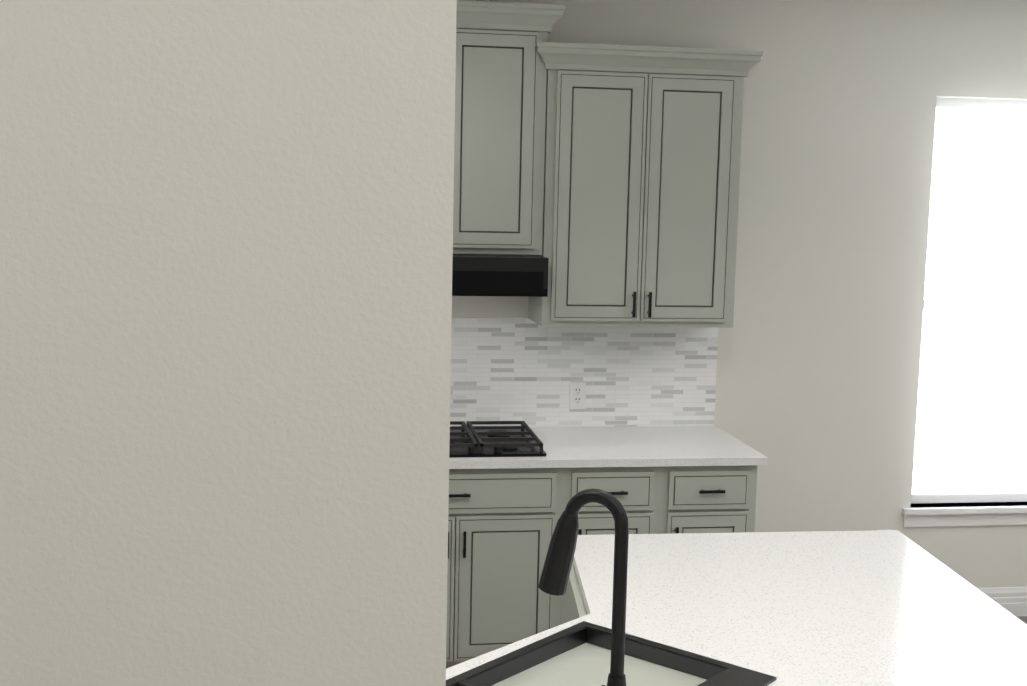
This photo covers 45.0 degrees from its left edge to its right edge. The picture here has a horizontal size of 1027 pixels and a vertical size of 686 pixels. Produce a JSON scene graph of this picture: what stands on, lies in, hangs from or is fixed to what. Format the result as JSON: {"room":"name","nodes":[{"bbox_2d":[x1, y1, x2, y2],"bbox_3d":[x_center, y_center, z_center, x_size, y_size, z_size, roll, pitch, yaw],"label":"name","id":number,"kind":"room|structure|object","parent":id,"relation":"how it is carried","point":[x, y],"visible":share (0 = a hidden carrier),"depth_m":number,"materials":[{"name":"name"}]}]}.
{"room":"kitchen","nodes":[
{"label":"kitchen","id":0,"kind":"room"},
{"bbox_2d":[0,0,456,685],"bbox_3d":[1.513,0.305,1.625,8.400,2.880,0.115,0,7,-9],"label":"wall","id":1,"kind":"structure","parent":0,"point":[226,242],"depth_m":1.25,"materials":[{"name":"white paint"}]},
{"bbox_2d":[452,0,1026,587],"bbox_3d":[1.758,-0.152,5.558,6.720,2.830,0.140,0,7,-9],"label":"wall","id":2,"kind":"structure","parent":0,"point":[818,370],"depth_m":5.39,"materials":[{"name":"white paint"}]},
{"bbox_2d":[453,0,468,253],"bbox_3d":[-0.451,-0.838,4.879,0.451,0.950,0.350,0,7,-9],"label":"upper cabinet","id":3,"kind":"object","parent":2,"relation":"attached to","point":[462,15],"depth_m":4.75,"materials":[{"name":"grey paint"}]},
{"bbox_2d":[452,254,548,296],"bbox_3d":[-0.287,-0.278,4.893,0.773,0.153,0.512,0,7,-9],"label":"range hood","id":4,"kind":"object","parent":3,"relation":"attached to","point":[515,275],"visible":0.4,"depth_m":4.68,"materials":[{"name":"black metal"}]},
{"bbox_2d":[461,1,552,257],"bbox_3d":[-0.123,-0.837,4.929,0.452,0.950,0.350,0,7,-9],"label":"upper cabinet","id":5,"kind":"object","parent":2,"relation":"attached to","point":[509,53],"depth_m":4.77,"materials":[{"name":"grey paint"}]},
{"bbox_2d":[528,43,752,327],"bbox_3d":[0.489,-0.625,5.051,0.787,1.092,0.350,0,7,-9],"label":"upper cabinet","id":6,"kind":"object","parent":2,"relation":"attached to","point":[605,179],"depth_m":4.88,"materials":[{"name":"grey paint"}]},
{"bbox_2d":[902,97,1026,526],"bbox_3d":[2.702,-0.124,5.686,1.895,1.915,0.160,0,7,-9],"label":"window","id":7,"kind":"structure","parent":2,"relation":"in","point":[970,445],"depth_m":5.64,"materials":[{"name":"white glass"}]},
{"bbox_2d":[978,587,1026,615],"bbox_3d":[1.555,1.727,1.321,8.400,0.136,8.580,0,7,-9],"label":"baseboard","id":8,"kind":"structure","parent":2,"relation":"attached to","point":[1013,600],"depth_m":5.73,"materials":[{"name":"white"}]},
{"bbox_2d":[1016,616,1026,623],"bbox_3d":[1.553,1.819,1.332,9.000,0.050,9.180,0,7,-9],"label":"floor","id":9,"kind":"structure","parent":0,"point":[1023,619],"depth_m":5.71,"materials":[{"name":"brown wood"}]},
{"bbox_2d":[446,469,569,668],"bbox_3d":[-0.269,0.859,4.979,0.820,0.875,0.634,0,7,-9],"label":"base cabinet","id":10,"kind":"object","parent":9,"relation":"on","point":[513,490],"depth_m":4.69,"materials":[{"name":"grey paint"}]},
{"bbox_2d":[449,426,767,468],"bbox_3d":[-0.287,0.412,4.906,2.463,0.030,0.640,0,7,-9],"label":"countertop","id":11,"kind":"structure","parent":10,"relation":"on","point":[633,447],"depth_m":4.85,"materials":[{"name":"white stone"}]},
{"bbox_2d":[449,421,549,456],"bbox_3d":[-0.288,0.374,4.891,0.760,0.046,0.500,0,7,-9],"label":"cooktop","id":12,"kind":"object","parent":11,"relation":"in","point":[468,440],"depth_m":4.81,"materials":[{"name":"black metal"}]},
{"bbox_2d":[570,469,665,534],"bbox_3d":[0.324,0.861,5.070,0.380,0.875,0.634,0,7,-9],"label":"base cabinet","id":13,"kind":"object","parent":9,"relation":"on","point":[642,492],"depth_m":4.73,"materials":[{"name":"grey paint"}]},
{"bbox_2d":[666,465,757,533],"bbox_3d":[0.703,0.862,5.129,0.386,0.875,0.634,0,7,-9],"label":"base cabinet","id":14,"kind":"object","parent":9,"relation":"on","point":[707,498],"depth_m":4.79,"materials":[{"name":"grey paint"}]},
{"bbox_2d":[446,525,1005,685],"bbox_3d":[-0.153,1.135,2.579,2.191,0.924,2.043,0,7,-9],"label":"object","id":15,"kind":"structure","parent":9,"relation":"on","point":[860,608],"depth_m":2.81,"materials":[{"name":"stone"}]},
{"bbox_2d":[794,530,1026,685],"bbox_3d":[0.051,0.716,2.457,2.560,0.055,2.225,0,7,-9],"label":"countertop","id":16,"kind":"structure","parent":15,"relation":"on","point":[914,581],"depth_m":3.11,"materials":[{"name":"white stone"}]},
{"bbox_2d":[481,489,632,685],"bbox_3d":[0.083,0.500,2.120,0.300,0.456,0.361,0,7,-9],"label":"faucet","id":17,"kind":"object","parent":16,"relation":"on","point":[555,574],"depth_m":2.22,"materials":[{"name":"black metal"}]},
{"bbox_2d":[446,621,776,685],"bbox_3d":[0.064,0.812,2.372,0.996,0.226,0.966,0,7,-9],"label":"sink","id":18,"kind":"object","parent":16,"relation":"in","point":[571,653],"depth_m":2.68,"materials":[{"name":"grey metal"}]},
{"bbox_3d":[-2.527,0.432,-0.130,0.120,2.880,7.290,0,7,-9],"label":"wall","id":19,"kind":"structure","parent":0,"visible":0},
{"bbox_2d":[450,317,717,426],"bbox_3d":[-0.339,0.127,5.196,2.465,0.472,0.007,0,7,-9],"label":"backsplash","id":20,"kind":"structure","parent":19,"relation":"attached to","point":[527,370],"depth_m":5.27,"materials":[{"name":"tile"}]},
{"bbox_2d":[569,382,585,408],"bbox_3d":[0.273,0.225,5.293,0.070,0.114,0.009,0,7,-9],"label":"outlet","id":21,"kind":"object","parent":20,"relation":"attached to","point":[577,394],"visible":1,"depth_m":5.29,"materials":[{"name":"white plastic"}]}
]}

